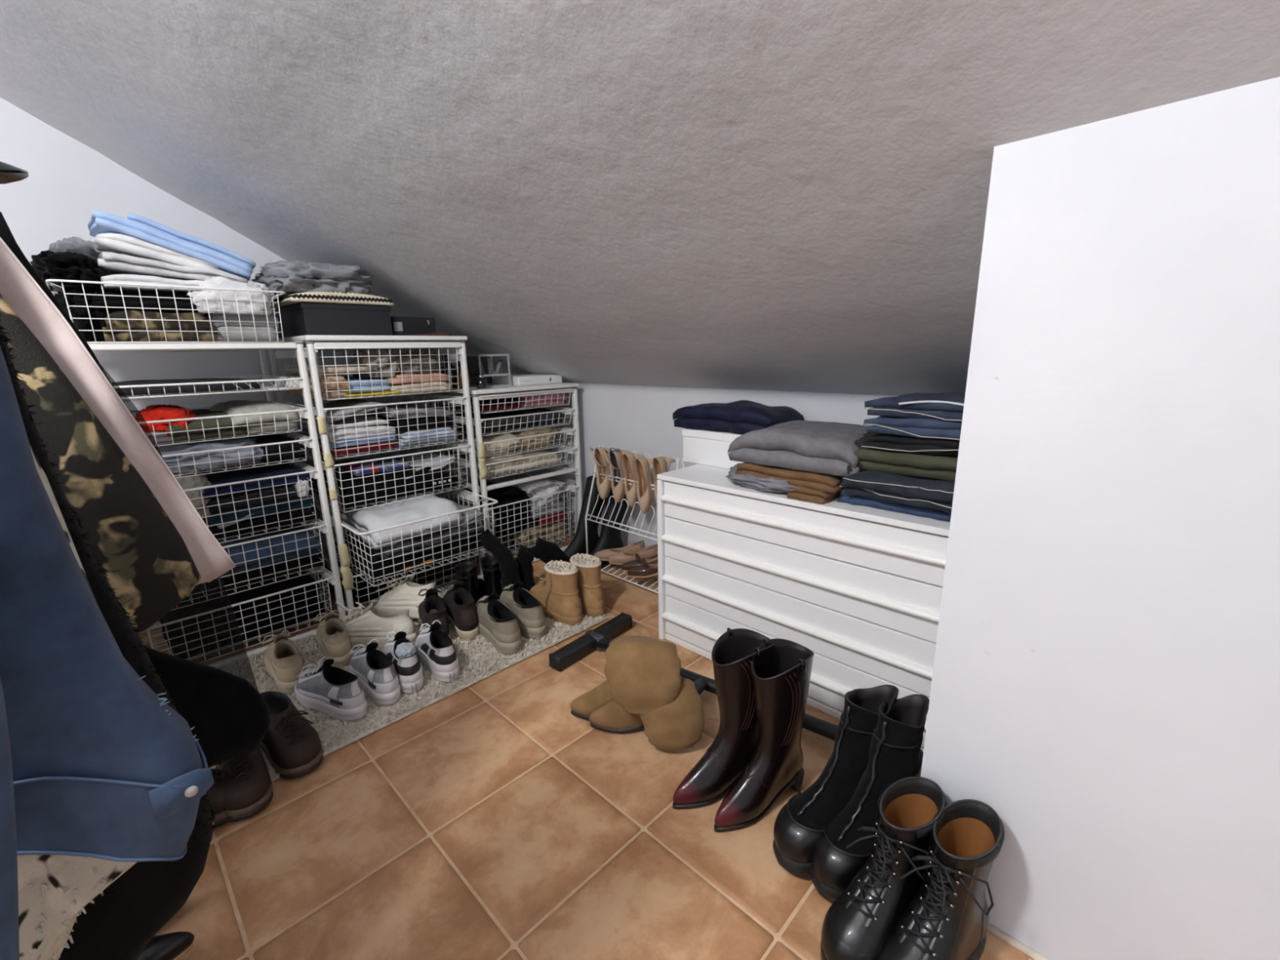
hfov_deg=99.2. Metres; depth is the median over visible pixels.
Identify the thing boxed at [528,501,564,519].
shirt
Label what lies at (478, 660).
rug
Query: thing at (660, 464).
pump
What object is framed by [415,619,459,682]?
sneaker
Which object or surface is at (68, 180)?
wall
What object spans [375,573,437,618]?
sneaker
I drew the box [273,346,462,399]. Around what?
wire basket
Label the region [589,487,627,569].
boot
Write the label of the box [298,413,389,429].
shirt
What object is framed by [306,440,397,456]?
shirt
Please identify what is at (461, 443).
wire basket
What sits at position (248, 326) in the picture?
knit sweater
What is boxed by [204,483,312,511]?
trousers
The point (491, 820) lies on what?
floor
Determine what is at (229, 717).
coat
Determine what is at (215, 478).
trousers
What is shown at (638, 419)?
wall
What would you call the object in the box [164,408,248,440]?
shirt
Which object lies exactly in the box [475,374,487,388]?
perfume bottle
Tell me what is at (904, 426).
jeans
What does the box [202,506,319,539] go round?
trousers
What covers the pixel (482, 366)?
tube
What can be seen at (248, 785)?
boot
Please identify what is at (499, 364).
tube
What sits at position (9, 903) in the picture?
garment
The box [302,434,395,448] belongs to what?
shirt
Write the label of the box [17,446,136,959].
garment
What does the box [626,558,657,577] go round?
pump
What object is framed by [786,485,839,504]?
cloth
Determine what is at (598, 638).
rail base
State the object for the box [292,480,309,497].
sock
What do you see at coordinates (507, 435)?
cloth
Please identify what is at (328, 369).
shirt
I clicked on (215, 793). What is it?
boot
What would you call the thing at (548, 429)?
shirt
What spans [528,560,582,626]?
boot
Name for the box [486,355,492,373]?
tube
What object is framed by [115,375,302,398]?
wire basket
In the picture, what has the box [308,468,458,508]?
sweatshirt
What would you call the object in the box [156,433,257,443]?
shirt
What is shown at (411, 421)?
shirt
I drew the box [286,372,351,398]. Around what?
patterned shirt
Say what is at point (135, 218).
trousers
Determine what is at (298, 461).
wire basket
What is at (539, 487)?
shirt
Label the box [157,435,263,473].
shirt
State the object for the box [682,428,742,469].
box
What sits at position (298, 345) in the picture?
frame
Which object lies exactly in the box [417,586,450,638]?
sneaker
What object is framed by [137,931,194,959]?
pump
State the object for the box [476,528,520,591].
boot
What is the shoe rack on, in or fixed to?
on the floor
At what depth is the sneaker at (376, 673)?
1.60 m
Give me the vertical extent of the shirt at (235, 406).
0.098 m
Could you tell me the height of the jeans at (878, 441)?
0.044 m
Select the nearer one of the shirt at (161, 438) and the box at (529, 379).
the shirt at (161, 438)
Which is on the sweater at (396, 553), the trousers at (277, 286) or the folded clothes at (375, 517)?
the folded clothes at (375, 517)
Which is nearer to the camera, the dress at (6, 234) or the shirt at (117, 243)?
the dress at (6, 234)
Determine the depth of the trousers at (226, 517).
1.87 m
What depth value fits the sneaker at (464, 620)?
1.95 m
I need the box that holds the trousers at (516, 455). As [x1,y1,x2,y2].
[444,450,526,463]
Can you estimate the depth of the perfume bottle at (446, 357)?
2.52 m
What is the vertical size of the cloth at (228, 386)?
0.035 m
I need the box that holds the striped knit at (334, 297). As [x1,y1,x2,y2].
[271,291,394,308]
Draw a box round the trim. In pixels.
[986,922,1049,959]
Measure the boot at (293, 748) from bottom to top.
0.142 m
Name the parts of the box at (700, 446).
lid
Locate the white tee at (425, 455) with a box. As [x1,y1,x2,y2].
[398,449,455,479]
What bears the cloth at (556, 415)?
in the wire basket at (570, 409)
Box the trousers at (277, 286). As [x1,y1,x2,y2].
[253,275,288,297]
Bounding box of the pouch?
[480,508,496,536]
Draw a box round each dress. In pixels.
[0,211,117,393]
[99,363,258,691]
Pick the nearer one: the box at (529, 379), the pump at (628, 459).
the pump at (628, 459)
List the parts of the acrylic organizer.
panel, corner post, corner post, corner post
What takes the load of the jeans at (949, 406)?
on the jeans at (904, 426)
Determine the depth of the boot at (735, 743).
1.23 m
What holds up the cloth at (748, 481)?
on the dresser
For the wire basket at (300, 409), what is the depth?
1.74 m
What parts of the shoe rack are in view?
leg, rail, rail, rail, rail, rail, leg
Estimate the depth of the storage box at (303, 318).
1.98 m
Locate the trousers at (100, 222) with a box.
[87,209,253,280]
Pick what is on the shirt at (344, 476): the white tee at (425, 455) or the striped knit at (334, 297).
the white tee at (425, 455)
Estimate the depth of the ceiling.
1.09 m
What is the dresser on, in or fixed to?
on the floor
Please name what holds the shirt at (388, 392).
in the wire basket at (319, 348)
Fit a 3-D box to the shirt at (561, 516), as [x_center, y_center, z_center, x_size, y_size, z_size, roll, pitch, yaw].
[-0.593,0.165,2.944,0.435,0.045,0.171,12,18,43]
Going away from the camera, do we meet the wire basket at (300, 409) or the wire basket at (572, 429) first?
the wire basket at (300, 409)
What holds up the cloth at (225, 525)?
on the trousers at (226, 517)
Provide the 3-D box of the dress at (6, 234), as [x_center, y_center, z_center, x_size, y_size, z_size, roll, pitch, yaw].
[-1.133,-0.197,0.851,0.079,0.727,0.590,12,18,43]
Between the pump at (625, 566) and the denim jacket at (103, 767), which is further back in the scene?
the pump at (625, 566)
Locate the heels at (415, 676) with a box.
[395,663,422,684]
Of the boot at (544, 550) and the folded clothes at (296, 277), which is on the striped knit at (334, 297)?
the folded clothes at (296, 277)
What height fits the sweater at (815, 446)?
0.103 m
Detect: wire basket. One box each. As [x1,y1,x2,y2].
[45,279,285,342]
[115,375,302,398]
[137,401,307,445]
[162,429,311,478]
[183,458,317,543]
[221,518,325,595]
[231,565,334,648]
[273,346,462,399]
[281,392,466,458]
[300,440,471,512]
[315,486,497,586]
[320,536,475,607]
[430,387,574,413]
[432,443,577,479]
[434,472,578,557]
[435,425,576,458]
[447,405,575,435]
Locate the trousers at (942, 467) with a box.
[853,447,957,481]
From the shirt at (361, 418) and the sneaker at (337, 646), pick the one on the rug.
the sneaker at (337, 646)
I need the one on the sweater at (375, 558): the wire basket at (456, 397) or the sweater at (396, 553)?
the sweater at (396, 553)
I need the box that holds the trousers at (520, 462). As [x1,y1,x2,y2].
[447,448,561,475]
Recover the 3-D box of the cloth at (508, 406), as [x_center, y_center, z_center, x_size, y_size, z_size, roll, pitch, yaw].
[-0.782,-0.362,2.610,0.421,0.024,0.228,12,18,43]
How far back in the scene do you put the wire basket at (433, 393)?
2.52 m
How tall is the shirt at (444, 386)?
0.039 m
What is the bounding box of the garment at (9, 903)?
[0,678,19,959]
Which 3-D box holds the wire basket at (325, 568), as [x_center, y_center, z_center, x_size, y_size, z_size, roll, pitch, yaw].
[-1.501,0.451,2.021,0.530,0.175,0.555,12,18,43]
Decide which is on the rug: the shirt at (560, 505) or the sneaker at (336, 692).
the sneaker at (336, 692)
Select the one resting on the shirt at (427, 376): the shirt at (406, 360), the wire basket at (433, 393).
the shirt at (406, 360)
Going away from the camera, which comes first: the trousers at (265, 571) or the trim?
the trim
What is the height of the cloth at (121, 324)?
0.094 m
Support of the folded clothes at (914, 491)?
on the jeans at (854, 500)
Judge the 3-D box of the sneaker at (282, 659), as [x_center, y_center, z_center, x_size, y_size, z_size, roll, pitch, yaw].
[-1.130,0.552,1.729,0.097,0.149,0.284,-12,17,-40]
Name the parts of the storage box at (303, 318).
lid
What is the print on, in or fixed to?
attached to the sweatshirt at (347, 491)
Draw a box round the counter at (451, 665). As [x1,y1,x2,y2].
[430,657,457,672]
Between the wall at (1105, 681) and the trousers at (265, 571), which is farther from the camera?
the trousers at (265, 571)
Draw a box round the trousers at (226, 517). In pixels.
[204,494,315,525]
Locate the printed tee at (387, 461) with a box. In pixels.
[334,456,409,475]
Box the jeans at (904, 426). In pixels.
[862,415,962,440]
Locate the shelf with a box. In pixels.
[471,383,498,386]
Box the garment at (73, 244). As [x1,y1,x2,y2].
[48,236,115,275]
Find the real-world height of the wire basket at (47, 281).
0.157 m
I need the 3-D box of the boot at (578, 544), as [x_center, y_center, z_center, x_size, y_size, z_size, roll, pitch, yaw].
[-0.274,0.196,2.664,0.351,0.400,0.109,-11,17,-36]
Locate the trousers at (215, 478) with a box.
[200,459,311,499]
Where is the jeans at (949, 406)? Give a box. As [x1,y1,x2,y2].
[863,391,965,421]
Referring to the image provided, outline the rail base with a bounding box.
[548,612,923,776]
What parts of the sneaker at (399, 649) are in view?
heel panel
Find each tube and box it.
[476,360,484,374]
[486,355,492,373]
[494,359,502,373]
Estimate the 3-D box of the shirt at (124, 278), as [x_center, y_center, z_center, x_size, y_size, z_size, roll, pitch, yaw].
[-1.482,-0.618,1.749,0.390,0.046,0.383,12,18,43]
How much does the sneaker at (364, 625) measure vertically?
0.166 m
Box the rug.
[248,576,608,781]
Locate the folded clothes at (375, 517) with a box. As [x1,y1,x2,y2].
[339,492,462,549]
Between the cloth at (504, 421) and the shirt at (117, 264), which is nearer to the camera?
the shirt at (117, 264)
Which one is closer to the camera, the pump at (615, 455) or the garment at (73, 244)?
the garment at (73, 244)
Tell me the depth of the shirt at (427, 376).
2.19 m
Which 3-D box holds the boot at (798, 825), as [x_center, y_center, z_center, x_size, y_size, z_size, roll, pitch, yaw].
[0.394,0.594,1.092,0.283,0.325,0.104,-7,15,-25]
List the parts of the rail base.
clamp knob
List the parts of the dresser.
panel, ridge pull, ridge pull, drawer, ridge pull, drawer, ridge pull, panel, drawer, drawer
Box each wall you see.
[0,97,519,576]
[523,382,899,547]
[920,76,1279,959]
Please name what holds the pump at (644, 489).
on the shoe rack
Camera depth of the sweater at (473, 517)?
2.30 m
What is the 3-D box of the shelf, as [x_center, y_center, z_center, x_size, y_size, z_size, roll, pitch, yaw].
[-0.717,-0.445,2.567,0.156,0.003,0.156,12,18,43]
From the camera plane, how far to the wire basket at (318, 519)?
1.89 m
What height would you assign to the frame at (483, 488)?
0.850 m
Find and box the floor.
[153,534,1033,959]
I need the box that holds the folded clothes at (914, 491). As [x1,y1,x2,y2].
[840,470,955,511]
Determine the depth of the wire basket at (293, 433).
1.78 m
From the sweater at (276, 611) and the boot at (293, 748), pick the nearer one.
the boot at (293, 748)
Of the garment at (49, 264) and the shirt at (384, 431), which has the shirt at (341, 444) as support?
the shirt at (384, 431)
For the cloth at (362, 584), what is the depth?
2.18 m
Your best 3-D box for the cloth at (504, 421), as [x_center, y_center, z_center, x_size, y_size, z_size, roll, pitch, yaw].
[-0.779,-0.292,2.639,0.455,0.071,0.258,12,18,43]
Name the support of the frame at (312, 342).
on the floor
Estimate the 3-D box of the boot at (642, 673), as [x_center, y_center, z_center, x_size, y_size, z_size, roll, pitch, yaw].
[-0.047,0.544,1.452,0.314,0.261,0.181,0,13,3]
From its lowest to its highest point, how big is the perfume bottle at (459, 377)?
0.120 m
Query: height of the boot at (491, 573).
0.219 m
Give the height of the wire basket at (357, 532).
0.215 m
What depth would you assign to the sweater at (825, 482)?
1.48 m
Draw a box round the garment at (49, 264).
[30,249,106,293]
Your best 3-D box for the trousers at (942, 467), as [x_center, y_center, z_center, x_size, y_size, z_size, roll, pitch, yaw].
[0.787,-0.068,1.400,0.341,0.060,0.388,12,18,43]
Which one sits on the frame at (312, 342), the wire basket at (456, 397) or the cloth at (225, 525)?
the wire basket at (456, 397)
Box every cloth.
[53,286,112,342]
[91,293,203,314]
[102,308,217,342]
[115,377,260,395]
[139,404,195,437]
[216,510,265,528]
[318,555,395,607]
[389,555,464,586]
[404,558,436,571]
[407,333,452,335]
[435,402,520,411]
[438,393,519,406]
[438,430,520,457]
[448,411,526,433]
[484,406,564,427]
[495,389,566,407]
[725,462,799,493]
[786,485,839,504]
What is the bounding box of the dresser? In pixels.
[657,463,950,751]
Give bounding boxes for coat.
[0,236,235,633]
[0,307,216,959]
[144,646,270,768]
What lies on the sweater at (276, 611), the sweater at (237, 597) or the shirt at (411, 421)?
the sweater at (237, 597)
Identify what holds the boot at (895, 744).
on the floor
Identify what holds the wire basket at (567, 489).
on the frame at (483, 488)
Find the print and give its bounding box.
[433,479,451,484]
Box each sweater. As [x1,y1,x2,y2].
[203,313,279,341]
[226,570,320,620]
[236,596,325,642]
[334,536,484,580]
[345,522,484,559]
[444,497,484,527]
[458,481,532,535]
[727,420,867,476]
[735,462,844,493]
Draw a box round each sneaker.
[262,630,304,693]
[294,656,367,720]
[314,609,352,667]
[333,600,417,648]
[349,638,400,705]
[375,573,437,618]
[382,627,423,693]
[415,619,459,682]
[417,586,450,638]
[442,581,479,639]
[475,592,521,654]
[499,581,546,639]
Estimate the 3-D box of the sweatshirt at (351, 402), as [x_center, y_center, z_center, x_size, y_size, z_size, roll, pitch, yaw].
[-1.192,-0.280,2.161,0.375,0.065,0.236,12,19,44]
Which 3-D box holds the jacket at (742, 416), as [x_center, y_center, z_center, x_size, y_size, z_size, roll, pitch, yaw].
[0.354,-0.236,1.953,0.420,0.095,0.276,12,18,43]
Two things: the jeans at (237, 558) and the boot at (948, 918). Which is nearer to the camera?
the boot at (948, 918)
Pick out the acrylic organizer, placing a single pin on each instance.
(472, 363)
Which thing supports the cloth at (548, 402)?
in the wire basket at (433, 393)
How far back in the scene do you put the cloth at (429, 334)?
2.20 m
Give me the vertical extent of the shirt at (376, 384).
0.054 m
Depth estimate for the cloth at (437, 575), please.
2.35 m
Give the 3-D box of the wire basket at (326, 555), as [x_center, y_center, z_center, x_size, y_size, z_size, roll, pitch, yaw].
[-1.087,0.356,2.435,0.530,0.160,0.558,12,18,43]
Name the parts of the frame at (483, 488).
post, rail, rail, rail, rail, rail, post, rail, cross rail, rail, rail, rail, rail, rail, rail, post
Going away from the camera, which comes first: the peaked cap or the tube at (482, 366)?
the peaked cap
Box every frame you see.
[87,340,346,657]
[267,335,484,614]
[418,382,582,562]
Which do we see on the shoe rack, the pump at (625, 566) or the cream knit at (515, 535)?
the pump at (625, 566)
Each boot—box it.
[206,768,227,828]
[215,746,273,822]
[258,691,323,778]
[453,561,484,607]
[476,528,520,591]
[480,555,502,599]
[515,537,569,591]
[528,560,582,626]
[563,474,612,558]
[569,553,604,617]
[569,635,680,719]
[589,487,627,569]
[589,675,704,750]
[672,627,773,808]
[714,638,813,832]
[773,684,898,878]
[809,693,929,902]
[820,776,946,959]
[877,799,1004,959]
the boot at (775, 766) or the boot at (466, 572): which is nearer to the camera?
the boot at (775, 766)
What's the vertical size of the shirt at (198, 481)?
0.156 m
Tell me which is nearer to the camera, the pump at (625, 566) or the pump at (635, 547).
the pump at (625, 566)
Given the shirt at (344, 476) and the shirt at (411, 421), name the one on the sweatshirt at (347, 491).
the shirt at (344, 476)
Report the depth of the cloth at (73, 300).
1.51 m
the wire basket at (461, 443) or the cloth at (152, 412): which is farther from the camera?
the wire basket at (461, 443)
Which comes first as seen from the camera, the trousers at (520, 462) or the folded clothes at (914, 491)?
the folded clothes at (914, 491)
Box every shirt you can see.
[93,232,218,269]
[95,274,260,294]
[97,251,247,283]
[151,431,187,442]
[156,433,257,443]
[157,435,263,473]
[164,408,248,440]
[173,471,211,518]
[186,275,274,315]
[208,400,298,433]
[255,432,307,462]
[284,365,372,373]
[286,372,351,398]
[296,423,395,441]
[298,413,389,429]
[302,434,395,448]
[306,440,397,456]
[311,455,431,488]
[342,376,391,393]
[345,390,400,396]
[349,348,399,377]
[368,372,448,383]
[368,414,453,431]
[388,381,451,392]
[393,352,443,373]
[393,426,457,446]
[499,425,557,448]
[511,478,562,506]
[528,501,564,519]
[530,511,566,525]
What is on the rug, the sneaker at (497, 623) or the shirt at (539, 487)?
the sneaker at (497, 623)
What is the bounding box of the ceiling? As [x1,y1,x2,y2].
[0,0,1279,395]
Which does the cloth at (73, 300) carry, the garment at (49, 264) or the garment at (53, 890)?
the garment at (49, 264)
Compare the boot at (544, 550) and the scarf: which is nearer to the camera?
the scarf
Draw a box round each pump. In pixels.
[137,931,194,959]
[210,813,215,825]
[594,540,644,560]
[603,447,631,502]
[608,543,657,564]
[621,553,657,571]
[622,452,644,506]
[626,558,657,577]
[635,457,653,513]
[652,456,675,505]
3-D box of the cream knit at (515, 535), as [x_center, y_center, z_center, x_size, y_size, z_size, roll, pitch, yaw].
[-0.642,0.235,2.941,0.463,0.096,0.286,12,18,43]
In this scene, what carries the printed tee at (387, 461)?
on the shirt at (344, 476)
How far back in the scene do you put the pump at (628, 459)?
2.33 m
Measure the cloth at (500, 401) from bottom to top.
0.038 m
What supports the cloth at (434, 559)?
on the sweater at (375, 558)
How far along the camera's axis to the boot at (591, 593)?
2.08 m
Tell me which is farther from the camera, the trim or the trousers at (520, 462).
the trousers at (520, 462)
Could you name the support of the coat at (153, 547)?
hanging from the rail
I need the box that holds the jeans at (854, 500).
[836,489,951,521]
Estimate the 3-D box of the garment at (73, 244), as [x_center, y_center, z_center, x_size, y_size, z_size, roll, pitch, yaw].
[-1.672,-0.653,1.644,0.350,0.132,0.155,12,18,43]
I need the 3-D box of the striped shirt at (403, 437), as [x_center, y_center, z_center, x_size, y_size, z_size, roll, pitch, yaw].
[-1.010,-0.216,2.391,0.444,0.066,0.242,12,18,43]
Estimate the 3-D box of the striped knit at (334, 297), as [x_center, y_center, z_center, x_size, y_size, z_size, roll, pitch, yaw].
[-1.197,-0.687,2.086,0.400,0.047,0.358,12,18,43]
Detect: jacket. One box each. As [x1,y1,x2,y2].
[0,346,213,862]
[672,400,804,434]
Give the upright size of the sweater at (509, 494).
0.222 m
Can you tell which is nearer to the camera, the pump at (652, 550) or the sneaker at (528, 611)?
the sneaker at (528, 611)
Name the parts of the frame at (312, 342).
post, rail, rail, rail, rail, post, rail, rail, rail, post, rail, rail, rail, rail, rail, post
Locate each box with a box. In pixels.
[271,302,392,337]
[391,316,435,335]
[493,373,561,385]
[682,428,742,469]
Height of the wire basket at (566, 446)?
0.076 m
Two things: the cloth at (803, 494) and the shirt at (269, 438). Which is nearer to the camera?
the cloth at (803, 494)
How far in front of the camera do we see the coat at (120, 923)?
0.68 m
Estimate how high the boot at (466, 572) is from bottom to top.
0.219 m
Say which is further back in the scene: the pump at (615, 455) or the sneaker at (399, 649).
the pump at (615, 455)
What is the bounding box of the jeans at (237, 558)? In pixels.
[217,522,323,574]
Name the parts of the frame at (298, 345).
rail, rail, post, rail, rail, rail, rail, rail, rail, post, rail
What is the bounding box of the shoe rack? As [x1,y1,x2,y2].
[585,444,684,593]
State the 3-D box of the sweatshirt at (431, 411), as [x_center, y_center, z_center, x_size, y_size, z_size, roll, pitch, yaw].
[-1.015,-0.300,2.347,0.387,0.056,0.259,12,18,43]
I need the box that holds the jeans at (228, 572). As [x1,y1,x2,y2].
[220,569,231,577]
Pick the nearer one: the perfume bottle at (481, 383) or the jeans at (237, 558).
the jeans at (237, 558)
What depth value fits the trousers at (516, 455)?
2.58 m
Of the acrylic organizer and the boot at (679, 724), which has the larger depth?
the acrylic organizer
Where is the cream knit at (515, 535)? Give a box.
[495,520,568,546]
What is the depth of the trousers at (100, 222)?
1.58 m
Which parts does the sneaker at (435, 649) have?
heel panel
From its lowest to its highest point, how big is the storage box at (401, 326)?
0.076 m
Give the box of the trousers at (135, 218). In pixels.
[126,213,256,268]
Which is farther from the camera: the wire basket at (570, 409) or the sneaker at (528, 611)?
the wire basket at (570, 409)
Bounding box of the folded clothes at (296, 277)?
[251,260,373,294]
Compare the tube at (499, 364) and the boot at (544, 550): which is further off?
the tube at (499, 364)
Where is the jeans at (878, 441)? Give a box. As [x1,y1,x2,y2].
[861,432,959,456]
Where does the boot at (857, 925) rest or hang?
on the floor
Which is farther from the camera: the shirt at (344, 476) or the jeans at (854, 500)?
the shirt at (344, 476)
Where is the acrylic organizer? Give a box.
[466,353,511,387]
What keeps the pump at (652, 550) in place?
on the shoe rack
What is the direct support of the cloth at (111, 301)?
on the cloth at (121, 324)
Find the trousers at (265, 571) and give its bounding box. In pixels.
[221,553,324,590]
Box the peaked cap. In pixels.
[0,160,28,183]
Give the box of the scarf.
[839,431,878,488]
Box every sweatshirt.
[299,398,386,423]
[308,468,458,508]
[365,404,453,417]
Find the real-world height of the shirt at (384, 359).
0.118 m
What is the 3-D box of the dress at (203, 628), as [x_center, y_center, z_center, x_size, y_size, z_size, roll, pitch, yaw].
[-1.182,0.005,0.990,0.066,1.182,0.642,12,18,43]
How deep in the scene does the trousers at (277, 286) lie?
1.84 m
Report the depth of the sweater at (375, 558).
2.13 m
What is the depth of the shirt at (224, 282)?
1.70 m
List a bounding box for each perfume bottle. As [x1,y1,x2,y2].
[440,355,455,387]
[453,360,471,388]
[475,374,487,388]

